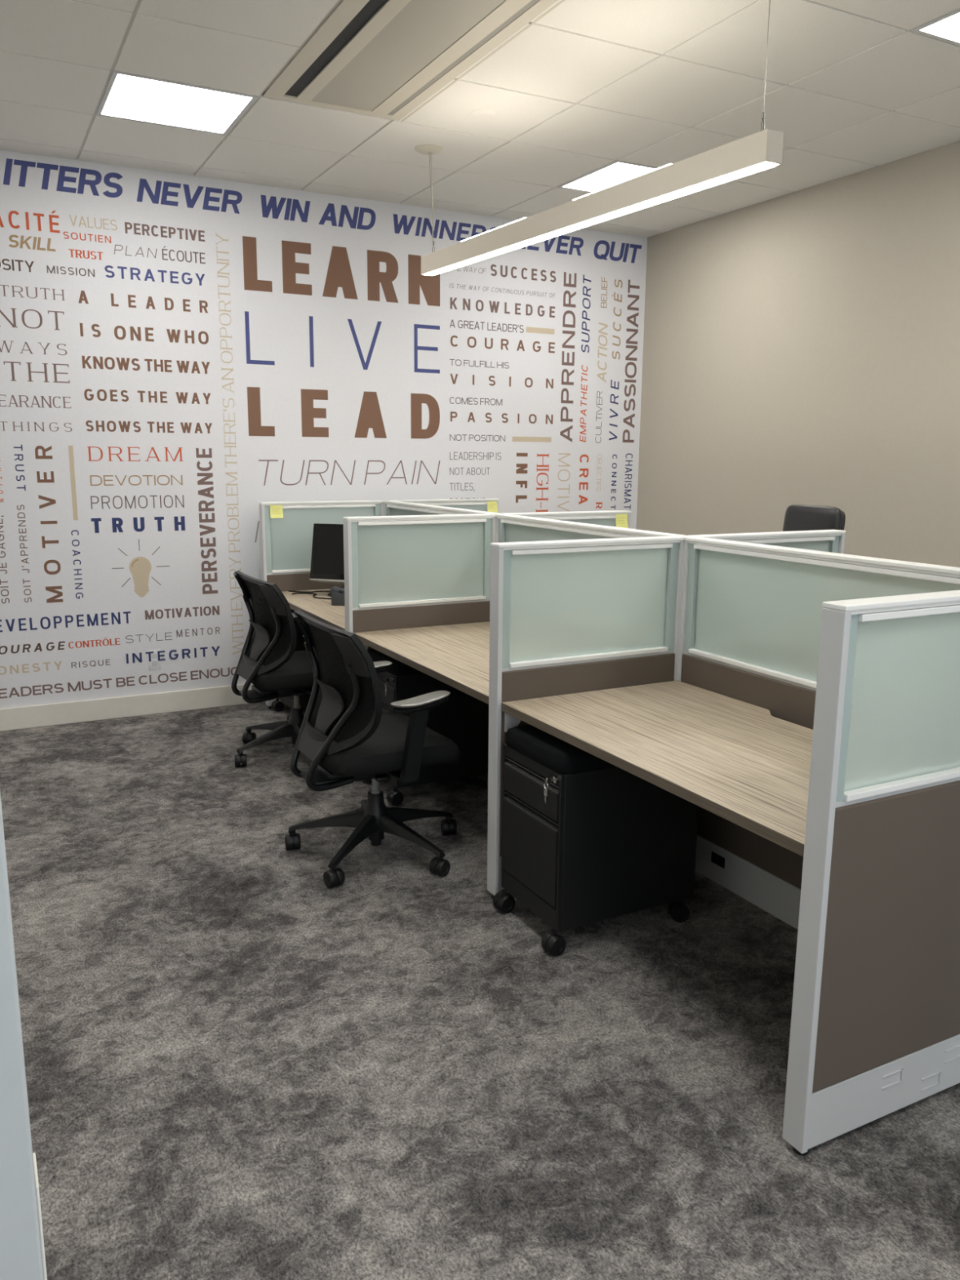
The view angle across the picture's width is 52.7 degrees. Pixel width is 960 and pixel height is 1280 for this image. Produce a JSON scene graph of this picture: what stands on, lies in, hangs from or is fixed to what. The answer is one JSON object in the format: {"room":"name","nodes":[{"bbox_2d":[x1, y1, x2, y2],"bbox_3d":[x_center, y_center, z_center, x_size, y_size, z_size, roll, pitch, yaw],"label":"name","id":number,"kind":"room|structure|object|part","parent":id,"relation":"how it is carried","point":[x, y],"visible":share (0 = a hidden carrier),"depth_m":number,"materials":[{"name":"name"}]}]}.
{"room":"cubicle office","nodes":[
{"label":"cubicle office","id":0,"kind":"room"},
{"bbox_2d":[0,149,647,708],"bbox_3d":[-1.527,-1.132,5.920,6.292,3.318,0.104,-5,12,-27],"label":"wall","id":1,"kind":"structure","parent":0,"point":[180,354],"depth_m":5.85,"materials":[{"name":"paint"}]},
{"bbox_2d":[0,683,265,731],"bbox_3d":[-1.513,0.345,6.154,6.092,0.129,0.016,-5,12,-27],"label":"baseboard","id":2,"kind":"structure","parent":1,"relation":"attached to","point":[80,711],"depth_m":5.80,"materials":[{"name":"paint"}]},
{"bbox_2d":[147,648,160,670],"bbox_3d":[-1.974,0.119,5.870,0.072,0.124,0.003,-5,12,-27],"label":"wall outlet","id":3,"kind":"object","parent":1,"relation":"attached to","point":[154,664],"visible":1,"depth_m":5.87,"materials":[{"name":"white plastic"}]},
{"bbox_2d":[151,653,157,666],"bbox_3d":[-1.973,0.119,5.870,0.032,0.074,0.001,-5,12,-27],"label":"socket","id":4,"kind":"object","parent":3,"relation":"attached to","point":[153,656],"depth_m":5.87,"materials":[{"name":"grey plastic"}]},
{"bbox_2d":[0,702,959,1279],"bbox_3d":[0.270,1.114,2.837,6.292,0.100,7.899,-5,12,-27],"label":"floor","id":5,"kind":"structure","parent":0,"point":[240,1064],"depth_m":2.58,"materials":[{"name":"grey carpet"}]},
{"bbox_2d":[0,792,47,1279],"bbox_3d":[0.321,0.051,1.159,1.940,2.620,0.100,-5,12,-27],"label":"door","id":6,"kind":"structure","parent":5,"relation":"on","point":[22,1251],"depth_m":0.80,"materials":[{"name":"paint"}]},
{"bbox_2d":[231,570,329,768],"bbox_3d":[-0.969,0.134,5.068,0.721,0.958,0.714,-6,13,-30],"label":"office chair","id":7,"kind":"object","parent":5,"relation":"on","point":[283,671],"visible":0.63,"depth_m":4.90,"materials":[{"name":"black fabric"}]},
{"bbox_3d":[-1.261,-0.278,5.123,0.080,0.146,0.132,-3,11,-16],"label":"corner plate","id":8,"kind":"part","parent":7,"relation":"part of","materials":[{"name":"black plastic"}]},
{"bbox_3d":[-1.160,0.279,4.994,0.125,0.012,0.156,-6,13,-30],"label":"tube plate","id":9,"kind":"part","parent":7,"relation":"part of","materials":[{"name":"grey plastic"}]},
{"bbox_3d":[-1.145,0.022,4.952,0.081,0.222,0.217,-6,13,-30],"label":"lumbar plate","id":10,"kind":"part","parent":7,"relation":"part of","materials":[{"name":"grey plastic"}]},
{"bbox_3d":[-1.108,0.510,5.022,0.328,0.106,0.072,-10,15,-42],"label":"arm","id":11,"kind":"part","parent":7,"relation":"part of","materials":[{"name":"black plastic"}]},
{"bbox_3d":[-1.121,-0.087,4.945,0.158,0.478,0.625,-6,13,-30],"label":"frame","id":12,"kind":"part","parent":7,"relation":"part of","materials":[{"name":"black plastic"}]},
{"bbox_3d":[-1.136,0.469,5.238,0.328,0.106,0.072,6,12,28],"label":"arm","id":13,"kind":"part","parent":7,"relation":"part of","materials":[{"name":"black plastic"}]},
{"bbox_3d":[-1.004,-0.194,4.695,0.080,0.146,0.132,-10,15,-43],"label":"corner plate","id":14,"kind":"part","parent":7,"relation":"part of","materials":[{"name":"black plastic"}]},
{"bbox_3d":[-0.955,0.166,5.095,0.530,0.130,0.525,-6,13,-30],"label":"seat","id":15,"kind":"part","parent":7,"relation":"part of","materials":[{"name":"grey fabric"}]},
{"bbox_3d":[-0.890,0.520,4.981,0.072,0.106,0.328,-5,12,-25],"label":"arm","id":16,"kind":"part","parent":7,"relation":"part of","materials":[{"name":"black plastic"}]},
{"bbox_3d":[-0.792,0.115,4.909,0.270,0.306,0.262,-6,13,-30],"label":"armrest","id":17,"kind":"part","parent":7,"relation":"part of","materials":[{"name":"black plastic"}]},
{"bbox_2d":[271,608,320,719],"bbox_3d":[-0.941,0.119,5.926,0.602,0.668,0.399,-5,12,-27],"label":"drawer pedestal","id":18,"kind":"object","parent":5,"relation":"on","point":[277,705],"visible":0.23,"depth_m":5.71,"materials":[{"name":"black metal"}]},
{"bbox_2d":[282,588,345,630],"bbox_3d":[-0.629,-0.147,5.466,0.766,0.105,1.425,-5,12,-27],"label":"countertop","id":19,"kind":"structure","parent":18,"relation":"on","point":[322,610],"depth_m":5.37,"materials":[{"name":"laminate"}]},
{"bbox_2d":[288,590,329,592],"bbox_3d":[-0.890,-0.307,5.986,0.569,0.008,0.125,-4,12,-22],"label":"cable","id":20,"kind":"object","parent":19,"relation":"on","point":[288,590],"visible":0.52,"depth_m":5.91,"materials":[{"name":"black rubber"}]},
{"bbox_2d":[291,592,331,599],"bbox_3d":[-0.971,-0.262,5.746,0.340,0.008,0.101,9,14,39],"label":"loose cable","id":21,"kind":"object","parent":19,"relation":"on","point":[315,594],"visible":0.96,"depth_m":5.80,"materials":[{"name":"black rubber"}]},
{"bbox_2d":[309,523,344,596],"bbox_3d":[-0.788,-0.474,5.757,0.430,0.425,0.196,3,11,14],"label":"monitor","id":22,"kind":"object","parent":19,"relation":"on","point":[327,547],"visible":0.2,"depth_m":5.74,"materials":[{"name":"black plastic"}]},
{"bbox_2d":[329,586,344,605],"bbox_3d":[-0.724,-0.257,5.473,0.213,0.106,0.170,2,11,7],"label":"desk phone","id":23,"kind":"object","parent":19,"relation":"on","point":[337,593],"visible":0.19,"depth_m":5.40,"materials":[{"name":"grey plastic"}]},
{"bbox_2d":[258,500,382,708],"bbox_3d":[-0.981,-0.231,6.120,0.782,1.281,0.064,-5,12,-27],"label":"partition panel","id":24,"kind":"object","parent":5,"relation":"on","point":[286,541],"visible":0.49,"depth_m":5.96,"materials":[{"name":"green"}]},
{"bbox_2d":[270,505,283,518],"bbox_3d":[-1.226,-0.775,5.840,0.077,0.077,0.013,-5,12,-27],"label":"sticky note","id":25,"kind":"object","parent":24,"relation":"attached to","point":[276,511],"visible":1,"depth_m":5.84,"materials":[{"name":"yellow paper"}]},
{"bbox_3d":[-0.977,-0.432,6.082,0.748,0.015,0.042,-5,12,-27],"label":"sill","id":26,"kind":"part","parent":24,"relation":"part of","materials":[{"name":"grey metal"}]},
{"bbox_3d":[-0.980,-0.098,6.146,0.750,0.674,0.059,-5,12,-27],"label":"fabric panel","id":27,"kind":"part","parent":24,"relation":"part of","materials":[{"name":"brown fabric"}]},
{"bbox_3d":[-0.976,-0.643,6.042,0.678,0.397,0.008,-5,12,-27],"label":"glass pane","id":28,"kind":"part","parent":24,"relation":"part of","materials":[{"name":"white"}]},
{"bbox_2d":[284,608,460,888],"bbox_3d":[-0.391,0.378,3.825,0.697,0.958,0.733,-6,12,-29],"label":"office chair","id":29,"kind":"object","parent":5,"relation":"on","point":[346,744],"visible":1,"depth_m":3.64,"materials":[{"name":"black plastic"}]},
{"bbox_3d":[-0.705,-0.031,3.861,0.080,0.146,0.132,-3,11,-15],"label":"corner plate","id":30,"kind":"part","parent":29,"relation":"part of","materials":[{"name":"black plastic"}]},
{"bbox_3d":[-0.609,0.526,3.730,0.125,0.012,0.156,-6,12,-29],"label":"tube plate","id":31,"kind":"part","parent":29,"relation":"part of","materials":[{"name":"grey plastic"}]},
{"bbox_3d":[-0.605,0.732,3.890,0.328,0.106,0.072,1,11,3],"label":"arm","id":32,"kind":"part","parent":29,"relation":"part of","materials":[{"name":"black plastic"}]},
{"bbox_3d":[-0.594,0.270,3.688,0.081,0.222,0.217,-6,12,-29],"label":"lumbar plate","id":33,"kind":"part","parent":29,"relation":"part of","materials":[{"name":"grey plastic"}]},
{"bbox_3d":[-0.570,0.160,3.680,0.158,0.478,0.625,-6,12,-29],"label":"frame","id":34,"kind":"part","parent":29,"relation":"part of","materials":[{"name":"black plastic"}]},
{"bbox_3d":[-0.458,0.054,3.427,0.080,0.146,0.132,-10,15,-42],"label":"corner plate","id":35,"kind":"part","parent":29,"relation":"part of","materials":[{"name":"black plastic"}]},
{"bbox_3d":[-0.485,0.768,3.707,0.072,0.106,0.328,5,12,21],"label":"arm","id":36,"kind":"part","parent":29,"relation":"part of","materials":[{"name":"black plastic"}]},
{"bbox_3d":[-0.465,0.701,4.059,0.072,0.106,0.328,-2,11,-15],"label":"arm","id":37,"kind":"part","parent":29,"relation":"part of","materials":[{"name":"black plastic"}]},
{"bbox_3d":[-0.469,0.283,4.019,0.287,0.316,0.241,-6,12,-29],"label":"armrest","id":38,"kind":"part","parent":29,"relation":"part of","materials":[{"name":"black plastic"}]},
{"bbox_3d":[-0.401,0.414,3.826,0.530,0.130,0.525,-6,12,-29],"label":"seat","id":39,"kind":"part","parent":29,"relation":"part of","materials":[{"name":"grey fabric"}]},
{"bbox_3d":[-0.271,0.759,3.763,0.328,0.106,0.072,9,14,38],"label":"arm","id":40,"kind":"part","parent":29,"relation":"part of","materials":[{"name":"black plastic"}]},
{"bbox_3d":[-0.243,0.364,3.636,0.270,0.306,0.262,-6,12,-29],"label":"armrest","id":41,"kind":"part","parent":29,"relation":"part of","materials":[{"name":"black plastic"}]},
{"bbox_3d":[-0.255,0.719,3.973,0.330,0.106,0.076,-6,12,-29],"label":"arm","id":42,"kind":"part","parent":29,"relation":"part of","materials":[{"name":"black plastic"}]},
{"bbox_2d":[342,513,495,712],"bbox_3d":[-0.288,0.024,4.824,0.782,1.281,0.064,-5,12,-27],"label":"partition panel","id":43,"kind":"object","parent":5,"relation":"on","point":[406,571],"visible":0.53,"depth_m":4.73,"materials":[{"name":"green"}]},
{"bbox_3d":[-0.283,-0.388,4.745,0.678,0.397,0.008,-5,12,-27],"label":"glass pane","id":44,"kind":"part","parent":43,"relation":"part of","materials":[{"name":"green glass"}]},
{"bbox_3d":[-0.285,-0.177,4.786,0.748,0.015,0.042,-5,12,-27],"label":"sill","id":45,"kind":"part","parent":43,"relation":"part of","materials":[{"name":"grey metal"}]},
{"bbox_3d":[-0.288,0.157,4.850,0.750,0.674,0.059,-5,12,-27],"label":"fabric panel","id":46,"kind":"part","parent":43,"relation":"part of","materials":[{"name":"brown fabric"}]},
{"bbox_2d":[363,648,488,805],"bbox_3d":[-0.227,0.374,4.632,0.602,0.668,0.399,-5,12,-27],"label":"drawer pedestal","id":47,"kind":"object","parent":5,"relation":"on","point":[464,719],"visible":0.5,"depth_m":4.47,"materials":[{"name":"black metal"}]},
{"bbox_3d":[-0.457,0.307,4.501,0.018,0.030,0.344,-5,12,-27],"label":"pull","id":48,"kind":"part","parent":47,"relation":"part of","materials":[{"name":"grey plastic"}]},
{"bbox_3d":[-0.458,0.436,4.526,0.018,0.270,0.344,-5,12,-27],"label":"drawer","id":49,"kind":"part","parent":47,"relation":"part of","materials":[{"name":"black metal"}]},
{"bbox_3d":[-0.456,0.185,4.478,0.018,0.030,0.344,-5,12,-27],"label":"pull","id":50,"kind":"part","parent":47,"relation":"part of","materials":[{"name":"grey plastic"}]},
{"bbox_3d":[-0.456,0.233,4.486,0.018,0.104,0.344,-5,12,-27],"label":"drawer","id":51,"kind":"part","parent":47,"relation":"part of","materials":[{"name":"black metal"}]},
{"bbox_2d":[385,677,391,695],"bbox_3d":[-0.411,0.208,4.328,0.027,0.084,0.022,-5,12,-27],"label":"bunch","id":52,"kind":"object","parent":47,"relation":"hanging from","point":[388,679],"visible":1,"depth_m":4.32,"materials":[{"name":"silver metal"}]},
{"bbox_2d":[368,648,423,675],"bbox_3d":[-0.211,0.076,4.586,0.568,0.066,0.374,-5,12,-27],"label":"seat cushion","id":53,"kind":"object","parent":47,"relation":"on","point":[397,668],"depth_m":4.34,"materials":[{"name":"black fabric"}]},
{"bbox_2d":[353,621,489,704],"bbox_3d":[0.057,0.105,4.183,0.766,0.105,1.396,-5,12,-27],"label":"desktop","id":54,"kind":"structure","parent":47,"relation":"on","point":[456,655],"depth_m":4.22,"materials":[{"name":"laminate"}]},
{"bbox_2d":[383,500,498,515],"bbox_3d":[-0.260,-0.137,5.665,0.064,1.281,1.429,-5,12,-27],"label":"partition panel","id":55,"kind":"object","parent":5,"relation":"on","point":[391,508],"visible":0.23,"depth_m":5.72,"materials":[{"name":"grey metal"}]},
{"bbox_3d":[-0.257,-0.550,5.586,0.008,0.397,1.329,-5,12,-27],"label":"glass pane","id":56,"kind":"part","parent":55,"relation":"part of","materials":[{"name":"white"}]},
{"bbox_2d":[390,498,498,512],"bbox_3d":[-0.236,-0.298,6.505,0.775,1.281,0.064,-5,12,-27],"label":"partition panel","id":57,"kind":"object","parent":5,"relation":"on","point":[480,504],"visible":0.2,"depth_m":6.42,"materials":[{"name":"grey metal"}]},
{"bbox_3d":[-0.234,-0.711,6.424,0.671,0.397,0.008,-5,12,-27],"label":"glass pane","id":58,"kind":"part","parent":57,"relation":"part of","materials":[{"name":"white"}]},
{"bbox_2d":[487,501,497,512],"bbox_3d":[0.086,-0.896,6.517,0.077,0.077,0.013,-5,12,-27],"label":"sticky note","id":59,"kind":"object","parent":57,"relation":"attached to","point":[491,505],"visible":0.96,"depth_m":6.52,"materials":[{"name":"yellow paper"}]},
{"bbox_2d":[492,513,504,542],"bbox_3d":[0.086,-0.009,5.017,0.062,1.280,0.062,-5,12,-27],"label":"post","id":60,"kind":"object","parent":5,"relation":"on","point":[492,513],"visible":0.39,"depth_m":4.88,"materials":[{"name":"grey metal"}]},
{"bbox_2d":[504,510,631,528],"bbox_3d":[0.457,-0.043,5.208,0.775,1.281,0.064,-5,12,-27],"label":"partition panel","id":61,"kind":"object","parent":5,"relation":"on","point":[597,517],"visible":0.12,"depth_m":5.12,"materials":[{"name":"grey metal"}]},
{"bbox_3d":[0.458,-0.456,5.128,0.671,0.397,0.008,-5,12,-27],"label":"glass pane","id":62,"kind":"part","parent":61,"relation":"part of","materials":[{"name":"white"}]},
{"bbox_2d":[615,513,628,528],"bbox_3d":[0.766,-0.640,5.214,0.077,0.077,0.013,-5,12,-27],"label":"sticky note","id":63,"kind":"object","parent":61,"relation":"attached to","point":[621,520],"visible":0.92,"depth_m":5.22,"materials":[{"name":"yellow paper"}]},
{"bbox_2d":[487,535,684,897],"bbox_3d":[0.391,0.274,3.553,0.782,1.281,0.064,-5,12,-27],"label":"partition panel","id":64,"kind":"object","parent":5,"relation":"on","point":[569,616],"visible":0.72,"depth_m":3.45,"materials":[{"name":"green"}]},
{"bbox_3d":[0.391,0.407,3.579,0.750,0.674,0.059,-5,12,-27],"label":"fabric panel","id":65,"kind":"part","parent":64,"relation":"part of","materials":[{"name":"brown fabric"}]},
{"bbox_3d":[0.394,0.072,3.515,0.748,0.015,0.042,-5,12,-27],"label":"sill","id":66,"kind":"part","parent":64,"relation":"part of","materials":[{"name":"grey metal"}]},
{"bbox_3d":[0.396,-0.139,3.475,0.678,0.397,0.008,-5,12,-27],"label":"glass pane","id":67,"kind":"part","parent":64,"relation":"part of","materials":[{"name":"white"}]},
{"bbox_2d":[495,514,684,542],"bbox_3d":[0.425,0.115,4.382,0.064,1.281,1.400,-5,12,-27],"label":"partition panel","id":68,"kind":"object","parent":5,"relation":"on","point":[509,527],"visible":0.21,"depth_m":4.43,"materials":[{"name":"grey metal"}]},
{"bbox_3d":[0.429,-0.297,4.302,0.008,0.397,1.300,-5,12,-27],"label":"glass pane","id":69,"kind":"part","parent":68,"relation":"part of","materials":[{"name":"white"}]},
{"bbox_2d":[492,724,698,955],"bbox_3d":[0.398,0.631,3.319,0.602,0.668,0.399,-5,12,-27],"label":"drawer pedestal","id":70,"kind":"object","parent":5,"relation":"on","point":[606,842],"visible":0.93,"depth_m":3.15,"materials":[{"name":"black metal"}]},
{"bbox_3d":[0.167,0.693,3.212,0.018,0.270,0.344,-5,12,-27],"label":"drawer","id":71,"kind":"part","parent":70,"relation":"part of","materials":[{"name":"black metal"}]},
{"bbox_3d":[0.168,0.565,3.188,0.018,0.030,0.344,-5,12,-27],"label":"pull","id":72,"kind":"part","parent":70,"relation":"part of","materials":[{"name":"grey plastic"}]},
{"bbox_3d":[0.169,0.490,3.173,0.018,0.104,0.344,-5,12,-27],"label":"drawer","id":73,"kind":"part","parent":70,"relation":"part of","materials":[{"name":"black metal"}]},
{"bbox_3d":[0.169,0.443,3.164,0.018,0.030,0.344,-5,12,-27],"label":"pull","id":74,"kind":"part","parent":70,"relation":"part of","materials":[{"name":"grey plastic"}]},
{"bbox_2d":[543,777,554,803],"bbox_3d":[0.213,0.466,3.015,0.027,0.084,0.022,-5,12,-27],"label":"keys","id":75,"kind":"object","parent":70,"relation":"hanging from","point":[548,780],"visible":1,"depth_m":3.01,"materials":[{"name":"silver metal"}]},
{"bbox_2d":[505,724,615,773],"bbox_3d":[0.413,0.333,3.273,0.568,0.066,0.374,-5,12,-27],"label":"seat cushion","id":76,"kind":"object","parent":70,"relation":"on","point":[547,753],"depth_m":3.08,"materials":[{"name":"black fabric"}]},
{"bbox_2d":[501,680,813,856],"bbox_3d":[0.735,0.355,2.914,0.766,0.105,1.392,-5,12,-27],"label":"desktop","id":77,"kind":"structure","parent":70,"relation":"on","point":[746,766],"depth_m":2.88,"materials":[{"name":"laminate"}]},
{"bbox_2d":[675,535,694,680],"bbox_3d":[0.765,0.240,3.746,0.062,1.280,0.062,-5,12,-27],"label":"post","id":78,"kind":"object","parent":5,"relation":"on","point":[684,536],"visible":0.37,"depth_m":3.64,"materials":[{"name":"grey metal"}]},
{"bbox_2d":[690,529,845,553],"bbox_3d":[1.135,0.206,3.938,0.775,1.281,0.064,-5,12,-27],"label":"partition panel","id":79,"kind":"object","parent":5,"relation":"on","point":[824,540],"visible":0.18,"depth_m":3.87,"materials":[{"name":"grey metal"}]},
{"bbox_3d":[1.137,-0.206,3.857,0.671,0.397,0.008,-5,12,-27],"label":"glass pane","id":80,"kind":"part","parent":79,"relation":"part of","materials":[{"name":"white"}]},
{"bbox_2d":[782,504,845,531],"bbox_3d":[1.355,0.033,4.683,0.697,1.344,0.657,-5,12,-27],"label":"chair","id":81,"kind":"object","parent":5,"relation":"on","point":[797,517],"visible":0.09,"depth_m":4.67,"materials":[{"name":"black leather"}]},
{"bbox_2d":[678,536,959,929],"bbox_3d":[1.103,0.365,3.113,0.064,1.281,1.396,-5,12,-27],"label":"partition panel","id":82,"kind":"object","parent":5,"relation":"on","point":[752,612],"visible":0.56,"depth_m":3.31,"materials":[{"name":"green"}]},
{"bbox_2d":[711,851,724,868],"bbox_3d":[0.877,0.810,3.568,0.004,0.040,0.070,-5,12,-27],"label":"power socket","id":83,"kind":"object","parent":82,"relation":"attached to","point":[717,858],"depth_m":3.57,"materials":[{"name":"black plastic"}]},
{"bbox_3d":[1.102,0.497,3.138,0.059,0.674,1.367,-5,12,-27],"label":"fabric panel","id":84,"kind":"part","parent":82,"relation":"part of","materials":[{"name":"brown fabric"}]},
{"bbox_3d":[1.105,0.163,3.074,0.042,0.015,1.366,-5,12,-27],"label":"sill","id":85,"kind":"part","parent":82,"relation":"part of","materials":[{"name":"grey"}]},
{"bbox_3d":[1.107,-0.048,3.033,0.008,0.397,1.296,-5,12,-27],"label":"glass pane","id":86,"kind":"part","parent":82,"relation":"part of","materials":[{"name":"white"}]},
{"bbox_2d":[782,590,959,1155],"bbox_3d":[1.067,0.523,2.286,0.782,1.281,0.064,-5,12,-27],"label":"partition panel","id":87,"kind":"object","parent":5,"relation":"on","point":[875,1026],"visible":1,"depth_m":2.17,"materials":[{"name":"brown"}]},
{"bbox_3d":[1.068,0.656,2.312,0.750,0.674,0.059,-5,12,-27],"label":"fabric panel","id":88,"kind":"part","parent":87,"relation":"part of","materials":[{"name":"brown fabric"}]},
{"bbox_3d":[1.071,0.322,2.248,0.748,0.015,0.042,-5,12,-27],"label":"sill","id":89,"kind":"part","parent":87,"relation":"part of","materials":[{"name":"grey metal"}]},
{"bbox_3d":[1.073,0.111,2.208,0.678,0.397,0.008,-5,12,-27],"label":"glass pane","id":90,"kind":"part","parent":87,"relation":"part of","materials":[{"name":"white"}]},
{"bbox_2d":[0,0,959,237],"bbox_3d":[0.296,-2.046,2.229,6.292,0.100,7.899,-5,12,-27],"label":"ceiling","id":91,"kind":"structure","parent":0,"point":[850,88],"depth_m":4.26,"materials":[{"name":"white tile"}]},
{"bbox_2d":[96,70,257,135],"bbox_3d":[-1.387,-2.432,4.402,0.604,0.011,0.598,-5,12,-27],"label":"recessed light","id":92,"kind":"object","parent":91,"relation":"in","point":[126,95],"visible":1,"depth_m":4.38,"materials":[{"name":"grey plastic"}]},
{"bbox_2d":[262,0,565,121],"bbox_3d":[0.042,-2.170,3.105,0.672,0.012,3.040,-5,12,-27],"label":"ceiling vent","id":93,"kind":"object","parent":91,"relation":"in","point":[384,59],"visible":1,"depth_m":3.77,"materials":[{"name":"beige metal"}]},
{"bbox_3d":[0.063,-2.169,3.094,0.290,0.007,3.000,-5,12,-27],"label":"perforated panel","id":94,"kind":"part","parent":93,"relation":"part of","materials":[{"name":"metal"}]},
{"bbox_2d":[471,109,495,118],"bbox_3d":[0.015,-2.425,4.464,0.112,0.004,0.112,-5,12,-27],"label":"sprinkler cover","id":95,"kind":"object","parent":91,"relation":"attached to","point":[480,113],"visible":1,"depth_m":4.46,"materials":[{"name":"metal"}]},
{"bbox_2d":[414,0,783,275],"bbox_3d":[0.300,-1.990,3.988,0.144,0.673,2.588,-5,12,-27],"label":"pendant light","id":96,"kind":"object","parent":91,"relation":"hanging from","point":[762,150],"visible":1,"depth_m":3.54,"materials":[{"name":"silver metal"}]},
{"bbox_3d":[-0.246,-2.250,5.001,0.005,0.515,0.057,-2,11,-14],"label":"power cord","id":97,"kind":"part","parent":96,"relation":"part of","materials":[{"name":"beige plastic"}]},
{"bbox_2d":[557,160,658,192],"bbox_3d":[0.875,-2.638,5.570,0.638,0.011,0.598,-5,12,-27],"label":"recessed light","id":98,"kind":"object","parent":91,"relation":"in","point":[616,171],"visible":0.41,"depth_m":5.46,"materials":[{"name":"grey plastic"}]},
{"bbox_2d":[911,8,959,45],"bbox_3d":[2.008,-2.221,3.450,0.638,0.011,0.598,-5,12,-27],"label":"recessed light","id":99,"kind":"object","parent":91,"relation":"in","point":[945,28],"visible":1,"depth_m":3.55,"materials":[{"name":"grey plastic"}]},
{"bbox_2d":[920,13,959,41],"bbox_3d":[2.008,-2.222,3.450,0.598,0.007,0.558,-5,12,-27],"label":"diffuser","id":100,"kind":"object","parent":99,"relation":"attached to","point":[946,28],"depth_m":3.55,"materials":[{"name":"white plastic"}]},
{"bbox_2d":[635,140,959,567],"bbox_3d":[3.048,-0.707,3.905,0.100,3.318,7.799,-5,12,-27],"label":"wall","id":101,"kind":"structure","parent":0,"point":[802,346],"depth_m":5.69,"materials":[{"name":"beige paint"}]}
]}

